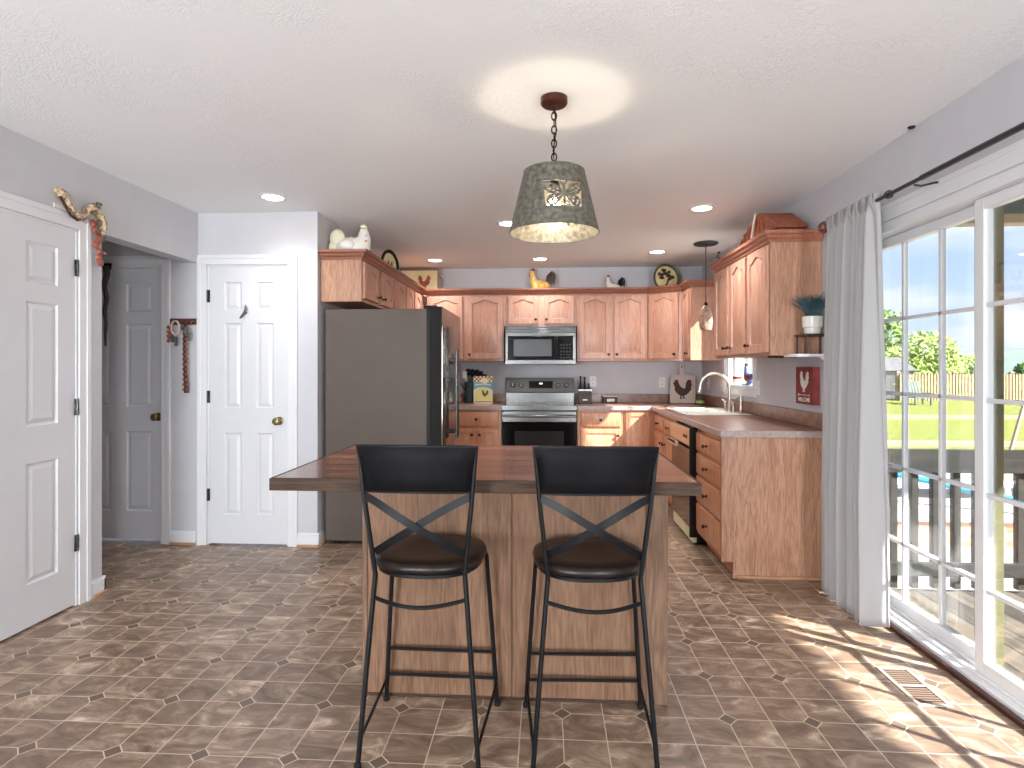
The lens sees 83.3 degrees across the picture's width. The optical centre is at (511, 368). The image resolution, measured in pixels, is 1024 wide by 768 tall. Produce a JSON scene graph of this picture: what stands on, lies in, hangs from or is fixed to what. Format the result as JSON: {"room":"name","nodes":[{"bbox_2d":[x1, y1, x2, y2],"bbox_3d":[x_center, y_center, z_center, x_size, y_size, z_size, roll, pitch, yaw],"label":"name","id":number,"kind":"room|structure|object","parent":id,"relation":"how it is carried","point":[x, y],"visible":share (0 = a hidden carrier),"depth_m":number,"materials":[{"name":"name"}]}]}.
{"room":"kitchen","nodes":[
{"label":"kitchen","id":0,"kind":"room"},
{"bbox_2d":[0,125,197,579],"bbox_3d":[-2.571,0.074,0.903,0.120,2.440,6.700,0,0,3],"label":"wall","id":1,"kind":"structure","parent":0,"point":[137,218],"depth_m":3.29,"materials":[{"name":"paint"}]},
{"bbox_2d":[0,210,78,640],"bbox_3d":[-2.414,0.266,2.775,0.052,2.033,0.776,0,0,3],"label":"door","id":2,"kind":"structure","parent":1,"relation":"in","point":[39,543],"depth_m":2.90,"materials":[{"name":"white wood"}]},
{"bbox_2d":[0,190,91,605],"bbox_3d":[-2.447,0.229,2.767,0.128,2.130,0.935,0,0,3],"label":"trim","id":3,"kind":"structure","parent":1,"relation":"attached to","point":[83,232],"depth_m":3.17,"materials":[{"name":"white wood"}]},
{"bbox_2d":[53,187,107,266],"bbox_3d":[-2.348,-0.764,3.146,0.065,0.365,0.327,0,0,3],"label":"wall ornament","id":4,"kind":"object","parent":1,"relation":"attached to","point":[97,215],"visible":1,"depth_m":3.21,"materials":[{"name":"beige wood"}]},
{"bbox_2d":[92,575,107,598],"bbox_3d":[-2.355,1.244,3.289,0.030,0.100,0.099,0,0,3],"label":"baseboard","id":5,"kind":"structure","parent":1,"relation":"attached to","point":[98,590],"depth_m":3.28,"materials":[{"name":"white wood"}]},
{"bbox_2d":[102,212,323,544],"bbox_3d":[-2.530,0.074,4.317,2.240,2.440,0.120,0,0,3],"label":"wall","id":6,"kind":"structure","parent":0,"point":[300,233],"depth_m":4.23,"materials":[{"name":"paint"}]},
{"bbox_2d":[102,269,160,538],"bbox_3d":[-2.975,0.263,4.337,0.756,2.038,0.102,0,0,3],"label":"door","id":7,"kind":"structure","parent":6,"relation":"in","point":[131,357],"depth_m":4.35,"materials":[{"name":"white wood"}]},
{"bbox_2d":[102,263,111,345],"bbox_3d":[-2.987,-0.474,4.285,0.057,0.613,0.136,0,0,3],"label":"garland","id":8,"kind":"object","parent":7,"relation":"hanging from","point":[107,267],"visible":0.97,"depth_m":4.23,"materials":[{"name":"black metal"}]},
{"bbox_2d":[102,256,170,544],"bbox_3d":[-2.975,0.229,4.329,0.920,2.130,0.128,0,0,3],"label":"trim","id":9,"kind":"structure","parent":6,"relation":"attached to","point":[118,262],"depth_m":4.25,"materials":[{"name":"white wood"}]},
{"bbox_2d":[169,531,195,545],"bbox_3d":[-2.422,1.244,4.235,0.195,0.100,0.030,0,0,3],"label":"baseboard","id":10,"kind":"structure","parent":6,"relation":"attached to","point":[186,538],"depth_m":4.24,"materials":[{"name":"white wood"}]},
{"bbox_2d":[170,318,196,324],"bbox_3d":[-2.420,-0.345,4.225,0.200,0.053,0.047,0,0,3],"label":"coat rack","id":11,"kind":"object","parent":6,"relation":"attached to","point":[193,321],"visible":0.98,"depth_m":4.23,"materials":[{"name":"paint"}]},
{"bbox_2d":[170,320,179,345],"bbox_3d":[-2.457,-0.262,4.201,0.072,0.191,0.017,0,0,3],"label":"ring","id":12,"kind":"object","parent":11,"relation":"hanging from","point":[172,338],"visible":1,"depth_m":4.20,"materials":[{"name":"white metal"}]},
{"bbox_2d":[180,325,189,341],"bbox_3d":[-2.377,-0.260,4.192,0.071,0.123,0.022,0,0,3],"label":"bundle","id":13,"kind":"object","parent":11,"relation":"hanging from","point":[186,332],"visible":1,"depth_m":4.18,"materials":[{"name":"plant"}]},
{"bbox_2d":[182,324,188,392],"bbox_3d":[-2.382,-0.076,4.206,0.032,0.501,0.049,0,0,3],"label":"garland","id":14,"kind":"object","parent":11,"relation":"hanging from","point":[185,389],"visible":1,"depth_m":4.19,"materials":[{"name":"red"}]},
{"bbox_2d":[207,266,286,543],"bbox_3d":[-1.949,0.263,4.209,0.611,2.038,0.108,0,0,3],"label":"door","id":15,"kind":"structure","parent":6,"relation":"in","point":[247,393],"depth_m":4.23,"materials":[{"name":"white wood"}]},
{"bbox_2d":[197,254,297,546],"bbox_3d":[-1.934,0.229,4.267,0.755,2.130,0.128,0,0,3],"label":"trim","id":16,"kind":"structure","parent":6,"relation":"attached to","point":[204,262],"depth_m":4.21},
{"bbox_2d":[296,533,318,547],"bbox_3d":[-1.482,1.244,4.180,0.159,0.100,0.030,0,0,3],"label":"baseboard","id":17,"kind":"structure","parent":6,"relation":"attached to","point":[304,540],"depth_m":4.18,"materials":[{"name":"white wood"}]},
{"bbox_2d":[324,216,399,539],"bbox_3d":[-1.390,0.074,5.476,0.100,2.440,2.330,0,0,3],"label":"wall","id":18,"kind":"structure","parent":0,"point":[329,226],"depth_m":4.36,"materials":[{"name":"paint"}]},
{"bbox_2d":[321,259,393,308],"bbox_3d":[-1.205,-0.653,4.647,0.359,0.315,0.835,0,0,3],"label":"upper cabinet","id":19,"kind":"object","parent":18,"relation":"attached to","point":[345,283],"visible":0.98,"depth_m":4.24,"materials":[{"name":"brown wood"}]},
{"bbox_2d":[329,224,370,250],"bbox_3d":[-1.228,-0.958,4.377,0.266,0.290,0.240,0,0,-41],"label":"figurine","id":20,"kind":"object","parent":19,"relation":"on","point":[338,240],"visible":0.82,"depth_m":4.34,"materials":[{"name":"white ceramic"}]},
{"bbox_2d":[318,249,713,294],"bbox_3d":[0.344,-0.838,5.157,3.390,0.066,2.140,0,0,3],"label":"crown molding","id":21,"kind":"structure","parent":19,"relation":"attached to","point":[366,255],"depth_m":6.11,"materials":[{"name":"brown wood"}]},
{"bbox_2d":[392,277,426,308],"bbox_3d":[-1.134,-0.449,5.840,0.359,0.725,1.553,0,0,3],"label":"upper cabinet","id":22,"kind":"object","parent":18,"relation":"attached to","point":[405,297],"visible":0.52,"depth_m":5.52,"materials":[{"name":"brown wood"}]},
{"bbox_2d":[381,249,398,269],"bbox_3d":[-1.121,-0.963,5.295,0.037,0.270,0.270,0,0,21],"label":"decorative plate","id":23,"kind":"object","parent":22,"relation":"on","point":[389,256],"visible":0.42,"depth_m":5.31,"materials":[{"name":"black ceramic"}]},
{"bbox_2d":[400,269,442,296],"bbox_3d":[-1.018,-0.967,6.476,0.494,0.309,0.052,0,0,3],"label":"serving tray","id":24,"kind":"object","parent":22,"relation":"on","point":[427,278],"visible":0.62,"depth_m":6.48,"materials":[{"name":"beige paint"}]},
{"bbox_2d":[0,0,1023,268],"bbox_3d":[-0.887,-1.206,2.031,5.790,0.120,9.450,0,0,3],"label":"ceiling","id":25,"kind":"structure","parent":0,"point":[418,123],"depth_m":2.42,"materials":[{"name":"white paint"}]},
{"bbox_2d":[258,193,287,201],"bbox_3d":[-1.593,-1.142,3.837,0.184,0.007,0.184,0,0,3],"label":"recessed light","id":26,"kind":"object","parent":25,"relation":"in","point":[266,196],"visible":1,"depth_m":3.83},
{"bbox_2d":[496,220,511,226],"bbox_3d":[-0.033,-1.142,4.530,0.184,0.007,0.184,0,0,3],"label":"recessed light","id":27,"kind":"object","parent":25,"relation":"in","point":[506,223],"visible":0.7,"depth_m":4.52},
{"bbox_2d":[509,92,599,243],"bbox_3d":[0.178,-0.858,2.436,0.380,0.573,0.380,0,0,-16],"label":"pendant lamp","id":28,"kind":"object","parent":25,"relation":"hanging from","point":[540,215],"visible":1,"depth_m":2.33,"materials":[{"name":"grey metal"}]},
{"bbox_2d":[688,204,715,211],"bbox_3d":[1.352,-1.142,4.101,0.184,0.007,0.184,0,0,3],"label":"recessed light","id":29,"kind":"object","parent":25,"relation":"in","point":[705,207],"visible":1,"depth_m":4.10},
{"bbox_2d":[693,240,717,330],"bbox_3d":[1.762,-0.748,5.235,0.216,0.794,0.215,0,0,3],"label":"mini pendant","id":30,"kind":"object","parent":25,"relation":"hanging from","point":[705,317],"visible":1,"depth_m":5.20,"materials":[{"name":"glass"}]},
{"bbox_2d":[0,504,1023,767],"bbox_3d":[-0.887,1.354,2.031,5.790,0.120,9.450,0,0,3],"label":"floor","id":31,"kind":"structure","parent":0,"point":[213,655],"depth_m":2.30,"materials":[{"name":"tile"}]},
{"bbox_2d":[318,305,459,546],"bbox_3d":[-0.903,0.413,4.636,0.970,1.762,0.950,0,0,3],"label":"refrigerator","id":32,"kind":"object","parent":31,"relation":"on","point":[392,376],"depth_m":4.24,"materials":[{"name":"metal"}]},
{"bbox_2d":[354,444,500,767],"bbox_3d":[-0.290,0.767,2.022,0.460,1.056,0.450,0,0,4],"label":"bar stool","id":33,"kind":"object","parent":31,"relation":"on","point":[383,468],"visible":1,"depth_m":1.85,"materials":[{"name":"black metal"}]},
{"bbox_2d":[460,410,501,444],"bbox_3d":[-0.687,0.857,6.270,1.190,0.875,0.643,0,0,3],"label":"base cabinet","id":34,"kind":"object","parent":31,"relation":"on","point":[477,427],"visible":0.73,"depth_m":5.96,"materials":[{"name":"brown wood"}]},
{"bbox_2d":[460,393,505,409],"bbox_3d":[-0.689,0.350,6.282,1.195,0.142,0.630,0,0,3],"label":"countertop","id":35,"kind":"structure","parent":34,"relation":"on","point":[499,399],"depth_m":6.15,"materials":[{"name":"brown laminate"}]},
{"bbox_2d":[460,368,486,402],"bbox_3d":[-0.465,0.186,6.459,0.376,0.385,0.144,0,0,3],"label":"utensil crock","id":36,"kind":"object","parent":35,"relation":"on","point":[469,386],"visible":0.71,"depth_m":6.42,"materials":[{"name":"ceramic"}]},
{"bbox_2d":[474,376,492,403],"bbox_3d":[-0.313,0.228,6.303,0.210,0.300,0.053,0,0,5],"label":"box","id":37,"kind":"object","parent":35,"relation":"on","point":[483,385],"visible":1,"depth_m":6.28,"materials":[{"name":"yellow cardboard"}]},
{"bbox_2d":[362,492,667,704],"bbox_3d":[0.019,0.858,2.525,1.195,0.872,0.556,0,0,3],"label":"kitchen island","id":38,"kind":"object","parent":31,"relation":"on","point":[508,525],"visible":0.44,"depth_m":2.25,"materials":[{"name":"brown wood"}]},
{"bbox_2d":[269,444,701,495],"bbox_3d":[-0.080,0.399,2.400,1.472,0.043,0.902,0,0,3],"label":"island countertop","id":39,"kind":"structure","parent":38,"relation":"on","point":[506,469],"depth_m":2.02,"materials":[{"name":"brown wood"}]},
{"bbox_2d":[501,378,576,445],"bbox_3d":[0.295,0.681,6.172,0.774,1.165,0.703,0,0,3],"label":"range","id":40,"kind":"object","parent":31,"relation":"on","point":[535,411],"visible":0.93,"depth_m":5.89,"materials":[{"name":"metal"}]},
{"bbox_2d":[501,402,576,410],"bbox_3d":[0.294,0.396,6.149,0.774,0.052,0.568,0,0,3],"label":"cooktop","id":41,"kind":"object","parent":40,"relation":"in","point":[507,406],"depth_m":5.88,"materials":[{"name":"metal"}]},
{"bbox_2d":[502,411,576,445],"bbox_3d":[0.278,0.763,5.872,0.762,0.662,0.101,0,0,3],"label":"oven","id":42,"kind":"object","parent":40,"relation":"in","point":[519,428],"depth_m":5.88,"materials":[{"name":"metal"}]},
{"bbox_2d":[523,446,659,767],"bbox_3d":[0.267,0.767,1.989,0.460,1.056,0.450,0,0,1],"label":"bar stool","id":43,"kind":"object","parent":31,"relation":"on","point":[559,470],"visible":1,"depth_m":1.82,"materials":[{"name":"black metal"}]},
{"bbox_2d":[577,410,622,445],"bbox_3d":[0.921,0.857,6.175,0.468,0.875,0.643,0,0,3],"label":"base cabinet","id":44,"kind":"object","parent":31,"relation":"on","point":[594,427],"visible":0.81,"depth_m":5.89,"materials":[{"name":"brown wood"}]},
{"bbox_2d":[623,410,654,446],"bbox_3d":[1.626,0.857,6.150,0.938,0.875,0.610,0,0,3],"label":"base cabinet","id":45,"kind":"object","parent":31,"relation":"on","point":[638,425],"visible":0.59,"depth_m":5.87,"materials":[{"name":"brown wood"}]},
{"bbox_2d":[575,394,822,437],"bbox_3d":[1.326,0.350,5.008,1.413,0.142,2.935,0,0,3],"label":"countertop","id":46,"kind":"structure","parent":45,"relation":"on","point":[764,421],"depth_m":4.31,"materials":[{"name":"brown laminate"}]},
{"bbox_2d":[578,387,591,403],"bbox_3d":[0.800,0.248,6.343,0.146,0.260,0.122,0,0,3],"label":"utensil holder","id":47,"kind":"object","parent":46,"relation":"on","point":[584,395],"visible":0.96,"depth_m":6.28,"materials":[{"name":"metal"}]},
{"bbox_2d":[602,396,617,402],"bbox_3d":[1.086,0.338,6.392,0.165,0.080,0.100,0,0,3],"label":"tin box","id":48,"kind":"object","parent":46,"relation":"on","point":[605,399],"visible":1,"depth_m":6.35,"materials":[{"name":"grey metal"}]},
{"bbox_2d":[670,364,695,403],"bbox_3d":[1.874,0.160,6.332,0.295,0.435,0.111,0,0,3],"label":"cutting board","id":49,"kind":"object","parent":46,"relation":"on","point":[682,386],"visible":1,"depth_m":6.32,"materials":[{"name":"beige wood"}]},
{"bbox_2d":[666,408,750,426],"bbox_3d":[1.714,0.465,5.113,0.530,0.189,0.790,0,0,3],"label":"sink","id":50,"kind":"object","parent":46,"relation":"in","point":[686,411],"visible":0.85,"depth_m":5.10,"materials":[{"name":"white ceramic"}]},
{"bbox_2d":[673,408,720,423],"bbox_3d":[1.695,0.465,5.302,0.390,0.188,0.345,0,0,3],"label":"basin","id":51,"kind":"object","parent":50,"relation":"in","point":[677,409],"depth_m":5.46,"materials":[{"name":"white ceramic"}]},
{"bbox_2d":[682,411,733,426],"bbox_3d":[1.673,0.465,4.928,0.390,0.188,0.345,0,0,3],"label":"basin","id":52,"kind":"object","parent":50,"relation":"in","point":[686,412],"depth_m":5.09,"materials":[{"name":"white ceramic"}]},
{"bbox_2d":[697,372,735,411],"bbox_3d":[1.805,0.197,5.103,0.293,0.344,0.263,0,0,3],"label":"faucet","id":53,"kind":"object","parent":46,"relation":"on","point":[729,405],"visible":1,"depth_m":5.10,"materials":[{"name":"silver metal"}]},
{"bbox_2d":[655,412,678,506],"bbox_3d":[1.710,0.857,5.359,0.678,0.875,0.990,0,0,3],"label":"base cabinet","id":54,"kind":"object","parent":31,"relation":"on","point":[662,422],"visible":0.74,"depth_m":5.36,"materials":[{"name":"brown wood"}]},
{"bbox_2d":[667,422,706,542],"bbox_3d":[1.630,0.852,4.531,0.680,0.845,0.662,0,0,3],"label":"dishwasher","id":55,"kind":"object","parent":31,"relation":"on","point":[684,451],"visible":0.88,"depth_m":4.38,"materials":[{"name":"metal"}]},
{"bbox_2d":[696,428,821,580],"bbox_3d":[1.621,0.857,3.864,0.678,0.875,0.665,0,0,3],"label":"base cabinet","id":56,"kind":"object","parent":31,"relation":"on","point":[758,509],"visible":0.82,"depth_m":3.55,"materials":[{"name":"brown wood"}]},
{"bbox_2d":[875,666,953,707],"bbox_3d":[1.631,1.291,2.348,0.130,0.006,0.290,0,0,3],"label":"floor vent","id":57,"kind":"object","parent":31,"relation":"in","point":[917,690],"visible":1,"depth_m":2.34,"materials":[{"name":"beige metal"}]},
{"bbox_2d":[439,266,701,402],"bbox_3d":[0.445,0.074,6.610,3.670,2.440,0.150,0,0,3],"label":"wall","id":58,"kind":"structure","parent":0,"point":[612,377],"depth_m":6.51,"materials":[{"name":"paint"}]},
{"bbox_2d":[427,295,504,360],"bbox_3d":[-0.502,-0.449,6.407,0.843,0.725,0.359,0,0,3],"label":"upper cabinet","id":59,"kind":"object","parent":58,"relation":"attached to","point":[482,329],"visible":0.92,"depth_m":6.25,"materials":[{"name":"brown wood"}]},
{"bbox_2d":[460,393,505,401],"bbox_3d":[-0.671,0.329,6.586,1.195,0.100,0.020,0,0,3],"label":"backsplash","id":60,"kind":"structure","parent":58,"relation":"attached to","point":[497,397],"depth_m":6.55,"materials":[{"name":"brown laminate"}]},
{"bbox_2d":[504,294,576,326],"bbox_3d":[0.314,-0.637,6.359,0.788,0.348,0.359,0,0,3],"label":"upper cabinet","id":61,"kind":"object","parent":58,"relation":"attached to","point":[553,309],"visible":0.99,"depth_m":6.22,"materials":[{"name":"brown wood"}]},
{"bbox_2d":[505,326,575,364],"bbox_3d":[0.314,-0.255,6.311,0.753,0.408,0.423,0,0,3],"label":"microwave","id":62,"kind":"object","parent":61,"relation":"attached to","point":[524,345],"visible":1,"depth_m":6.14,"materials":[{"name":"metal"}]},
{"bbox_2d":[529,267,555,287],"bbox_3d":[0.330,-0.968,6.352,0.304,0.310,0.122,0,0,3],"label":"rooster figurine","id":63,"kind":"object","parent":61,"relation":"on","point":[534,283],"visible":0.8,"depth_m":6.33,"materials":[{"name":"yellow ceramic"}]},
{"bbox_2d":[576,294,646,360],"bbox_3d":[1.083,-0.449,6.314,0.748,0.725,0.359,0,0,3],"label":"upper cabinet","id":64,"kind":"object","parent":58,"relation":"attached to","point":[610,327],"visible":0.99,"depth_m":6.17,"materials":[{"name":"brown wood"}]},
{"bbox_2d":[605,275,624,286],"bbox_3d":[1.126,-0.925,6.305,0.221,0.225,0.088,0,0,3],"label":"rooster figurine","id":65,"kind":"object","parent":64,"relation":"on","point":[621,282],"visible":0.64,"depth_m":6.29,"materials":[{"name":"white ceramic"}]},
{"bbox_2d":[702,55,1023,412],"bbox_3d":[1.928,0.074,1.865,0.150,2.440,9.150,0,0,3],"label":"wall","id":66,"kind":"structure","parent":0,"point":[995,105],"depth_m":2.81,"materials":[{"name":"paint"}]},
{"bbox_2d":[647,291,682,360],"bbox_3d":[1.780,-0.449,6.197,0.648,0.725,0.510,0,0,3],"label":"upper cabinet","id":67,"kind":"object","parent":66,"relation":"attached to","point":[664,310],"visible":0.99,"depth_m":6.04,"materials":[{"name":"brown wood"}]},
{"bbox_2d":[653,264,679,285],"bbox_3d":[1.667,-0.983,6.219,0.310,0.308,0.048,0,0,-14],"label":"decorative plate","id":68,"kind":"object","parent":67,"relation":"on","point":[664,274],"visible":0.91,"depth_m":6.22,"materials":[{"name":"beige ceramic"}]},
{"bbox_2d":[682,287,722,360],"bbox_3d":[1.897,-0.449,5.809,0.369,0.725,0.291,0,0,3],"label":"upper cabinet","id":69,"kind":"object","parent":66,"relation":"attached to","point":[697,345],"visible":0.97,"depth_m":5.67,"materials":[{"name":"brown wood"}]},
{"bbox_2d":[724,359,756,396],"bbox_3d":[2.105,-0.346,5.170,0.146,1.160,0.830,0,0,3],"label":"window","id":70,"kind":"structure","parent":66,"relation":"in","point":[734,365],"depth_m":5.30,"materials":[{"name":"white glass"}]},
{"bbox_2d":[744,363,751,384],"bbox_3d":[2.077,0.043,5.009,0.085,0.200,0.191,0,0,3],"label":"rooster figurine","id":71,"kind":"object","parent":70,"relation":"on","point":[747,376],"visible":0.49,"depth_m":5.02,"materials":[{"name":"blue ceramic"}]},
{"bbox_2d":[714,241,820,358],"bbox_3d":[1.804,-0.443,4.231,0.369,0.737,1.170,0,0,3],"label":"upper cabinet","id":72,"kind":"object","parent":66,"relation":"attached to","point":[754,319],"visible":1,"depth_m":3.68,"materials":[{"name":"brown wood"}]},
{"bbox_2d":[708,229,823,272],"bbox_3d":[1.804,-0.838,4.231,0.367,0.066,1.274,0,0,3],"label":"crown molding","id":73,"kind":"structure","parent":72,"relation":"on","point":[794,235],"depth_m":3.66,"materials":[{"name":"brown wood"}]},
{"bbox_2d":[740,213,807,244],"bbox_3d":[1.796,-0.948,4.027,0.230,0.270,0.739,0,0,3],"label":"wicker basket","id":74,"kind":"object","parent":72,"relation":"on","point":[764,221],"visible":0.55,"depth_m":3.82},
{"bbox_2d":[784,354,823,360],"bbox_3d":[1.831,-0.043,3.540,0.238,0.095,0.193,0,0,3],"label":"wall shelf","id":75,"kind":"object","parent":66,"relation":"attached to","point":[821,356],"visible":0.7,"depth_m":3.45,"materials":[{"name":"white wood"}]},
{"bbox_2d":[795,333,823,353],"bbox_3d":[1.847,-0.153,3.537,0.160,0.122,0.140,0,0,3],"label":"plant stand","id":76,"kind":"object","parent":75,"relation":"on","point":[819,335],"visible":0.68,"depth_m":3.55,"materials":[{"name":"black wood"}]},
{"bbox_2d":[786,293,824,333],"bbox_3d":[1.855,-0.338,3.540,0.321,0.247,0.252,0,0,3],"label":"potted grass","id":77,"kind":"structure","parent":76,"relation":"on","point":[812,322],"depth_m":3.50,"materials":[{"name":"green plant"}]},
{"bbox_2d":[801,316,822,333],"bbox_3d":[1.845,-0.269,3.537,0.120,0.108,0.120,0,0,3],"label":"pot","id":78,"kind":"object","parent":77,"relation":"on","point":[810,324],"depth_m":3.49,"materials":[{"name":"white ceramic"}]},
{"bbox_2d":[796,367,819,404],"bbox_3d":[1.942,0.109,3.787,0.047,0.244,0.250,0,0,3],"label":"wall sign","id":79,"kind":"object","parent":66,"relation":"attached to","point":[807,378],"visible":1,"depth_m":3.72,"materials":[{"name":"red wood"}]},
{"bbox_2d":[818,122,1023,232],"bbox_3d":[1.789,-0.816,2.138,0.158,0.084,2.480,0,0,3],"label":"curtain rod","id":80,"kind":"object","parent":66,"relation":"attached to","point":[822,228],"visible":0.81,"depth_m":2.30,"materials":[{"name":"grey metal"}]},
{"bbox_2d":[821,192,889,627],"bbox_3d":[1.814,0.204,3.089,0.157,2.140,0.552,0,0,3],"label":"curtain","id":81,"kind":"object","parent":80,"relation":"hanging from","point":[855,553],"visible":1,"depth_m":2.93,"materials":[{"name":"grey fabric"}]},
{"bbox_2d":[881,138,1023,223],"bbox_3d":[1.866,0.232,2.319,0.024,2.125,2.210,0,0,3],"label":"trim","id":82,"kind":"structure","parent":66,"relation":"attached to","point":[1010,156],"depth_m":2.40,"materials":[{"name":"white wood"}]},
{"bbox_2d":[882,163,1023,719],"bbox_3d":[1.943,0.272,2.314,0.134,2.045,2.050,0,0,3],"label":"door","id":83,"kind":"structure","parent":66,"relation":"in","point":[978,201],"depth_m":2.39,"materials":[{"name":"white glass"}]},
{"bbox_2d":[890,622,1023,728],"bbox_3d":[1.859,1.283,2.309,0.028,0.022,2.130,0,0,3],"label":"trim","id":84,"kind":"structure","parent":66,"relation":"attached to","point":[996,704],"depth_m":2.38,"materials":[{"name":"wood"}]},
{"label":"outside","id":85,"kind":"structure","parent":0,"visible":0},
{"bbox_2d":[744,375,1021,398],"bbox_3d":[98.500,2.340,141.341,340.000,1.417,226.200,0,0,3],"label":"ground","id":86,"kind":"structure","parent":85,"point":[1005,375],"depth_m":42.69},
{"bbox_2d":[885,357,917,398],"bbox_3d":[21.620,0.544,34.486,3.100,2.500,3.400,0,0,3],"label":"garden shed","id":87,"kind":"object","parent":86,"relation":"on","point":[892,364],"visible":0.23,"depth_m":32.97,"materials":[{"name":"white wood"}]},
{"bbox_2d":[884,309,919,360],"bbox_3d":[29.978,-1.362,46.345,5.954,6.931,4.260,0,0,3],"label":"tree","id":88,"kind":"object","parent":86,"relation":"on","point":[897,334],"visible":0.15,"depth_m":45.58,"materials":[{"name":"green plant"}]},
{"bbox_2d":[885,330,969,393],"bbox_3d":[27.334,-0.079,38.124,5.576,5.065,4.172,0,0,3],"label":"tree","id":89,"kind":"object","parent":86,"relation":"on","point":[928,364],"visible":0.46,"depth_m":37.59,"materials":[{"name":"green plant"}]},
{"bbox_2d":[936,353,973,388],"bbox_3d":[34.453,0.384,43.516,4.587,3.486,2.946,0,0,3],"label":"tree","id":90,"kind":"object","parent":86,"relation":"on","point":[970,359],"visible":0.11,"depth_m":43.04,"materials":[{"name":"green plant"}]},
{"bbox_2d":[1012,361,1023,376],"bbox_3d":[36.151,0.669,38.403,4.972,2.874,2.693,0,0,3],"label":"tree","id":91,"kind":"object","parent":86,"relation":"on","point":[1019,368],"visible":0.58,"depth_m":38.74,"materials":[{"name":"green plant"}]},
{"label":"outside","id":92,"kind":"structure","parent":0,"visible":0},
{"bbox_2d":[898,546,1017,590],"bbox_3d":[21.006,2.414,-0.088,38.050,0.001,14.300,0,0,3],"label":"patio","id":93,"kind":"structure","parent":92,"point":[965,551],"depth_m":6.67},
{"bbox_2d":[898,522,1012,547],"bbox_3d":[16.457,2.244,7.278,28.000,0.340,0.170,0,0,3],"label":"wall","id":94,"kind":"structure","parent":93,"relation":"on","point":[923,526],"depth_m":7.80,"materials":[{"name":"white"}]},
{"bbox_2d":[898,514,1012,522],"bbox_3d":[16.457,2.048,7.273,28.000,0.048,0.260,0,0,3],"label":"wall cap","id":95,"kind":"object","parent":94,"relation":"on","point":[922,517],"visible":0.02,"depth_m":7.80,"materials":[{"name":"concrete"}]},
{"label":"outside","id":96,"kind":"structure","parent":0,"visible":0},
{"bbox_2d":[744,348,1023,374],"bbox_3d":[329.496,-7.980,321.142,540.000,22.548,180.000,0,0,3],"label":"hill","id":97,"kind":"structure","parent":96,"point":[1012,357],"depth_m":285.19,"materials":[{"name":"white"}]},
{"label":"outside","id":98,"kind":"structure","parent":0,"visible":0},
{"bbox_2d":[890,588,1023,682],"bbox_3d":[3.223,1.364,1.142,2.500,0.040,4.660,0,0,3],"label":"floor","id":99,"kind":"structure","parent":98,"point":[959,603],"depth_m":3.14,"materials":[{"name":"brown wood"}]},
{"bbox_2d":[888,449,1023,590],"bbox_3d":[3.369,0.889,3.450,2.460,0.990,0.135,0,0,3],"label":"deck railing","id":100,"kind":"object","parent":99,"relation":"on","point":[958,461],"visible":0.44,"depth_m":3.46,"materials":[{"name":"grey wood"}]},
{"bbox_2d":[954,198,1023,668],"bbox_3d":[2.819,0.118,1.086,1.700,2.449,4.900,0,0,3],"label":"post","id":101,"kind":"structure","parent":99,"relation":"on","point":[1010,214],"depth_m":2.52,"materials":[{"name":"beige wood"}]},
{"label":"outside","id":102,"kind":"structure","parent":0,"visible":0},
{"bbox_2d":[898,474,1012,515],"bbox_3d":[21.581,2.294,9.645,38.050,0.001,5.200,0,0,3],"label":"ground concrete","id":103,"kind":"structure","parent":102,"point":[923,491],"depth_m":9.90,"materials":[{"name":"white concrete"}]},
{"bbox_2d":[898,473,1012,498],"bbox_3d":[7.468,1.974,9.427,2.298,0.464,0.130,0,0,32],"label":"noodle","id":104,"kind":"object","parent":103,"relation":"on","point":[922,479],"visible":0.12,"depth_m":9.60,"materials":[{"name":"blue plastic"}]},
{"bbox_2d":[898,473,1012,495],"bbox_3d":[7.335,1.822,10.486,2.991,0.942,0.800,0,0,3],"label":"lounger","id":105,"kind":"object","parent":103,"relation":"on","point":[965,477],"visible":0.03,"depth_m":10.10,"materials":[{"name":"white plastic"}]},
{"bbox_2d":[898,473,1012,487],"bbox_3d":[7.580,2.014,10.472,2.500,0.120,0.800,0,0,3],"label":"cushion","id":106,"kind":"object","parent":105,"relation":"on","point":[965,477],"depth_m":10.10,"materials":[{"name":"fabric"}]},
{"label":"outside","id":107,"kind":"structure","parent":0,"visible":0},
{"bbox_2d":[886,399,1023,449],"bbox_3d":[38.834,2.003,21.499,85.000,0.646,20.500,0,0,3],"label":"lawn","id":108,"kind":"structure","parent":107,"point":[918,429],"depth_m":21.56,"materials":[{"name":"plant"}]},
{"bbox_2d":[908,381,932,404],"bbox_3d":[20.666,1.244,29.363,0.860,1.200,1.060,0,0,3],"label":"chair","id":109,"kind":"object","parent":108,"relation":"on","point":[911,383],"visible":0.66,"depth_m":29.66,"materials":[{"name":"paint"}]},
{"bbox_2d":[887,440,1023,446],"bbox_3d":[32.453,2.175,15.224,57.000,0.240,0.220,0,0,3],"label":"edging","id":110,"kind":"object","parent":108,"relation":"on","point":[891,443],"visible":0.02,"depth_m":16.32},
{"bbox_2d":[887,415,1023,418],"bbox_3d":[32.866,1.977,22.212,57.000,0.240,0.220,0,0,3],"label":"edging","id":111,"kind":"object","parent":108,"relation":"on","point":[888,416],"visible":0.02,"depth_m":23.04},
{"bbox_2d":[895,371,1023,400],"bbox_3d":[34.584,0.944,31.171,26.635,1.700,0.310,0,0,3],"label":"picket fence","id":112,"kind":"object","parent":108,"relation":"on","point":[1013,390],"visible":0.48,"depth_m":31.64,"materials":[{"name":"beige wood"}]},
{"bbox_2d":[1009,406,1023,449],"bbox_3d":[12.837,1.604,14.669,0.878,1.422,0.083,0,0,-26],"label":"pole","id":113,"kind":"object","parent":108,"relation":"on","point":[1021,413],"visible":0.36,"depth_m":14.67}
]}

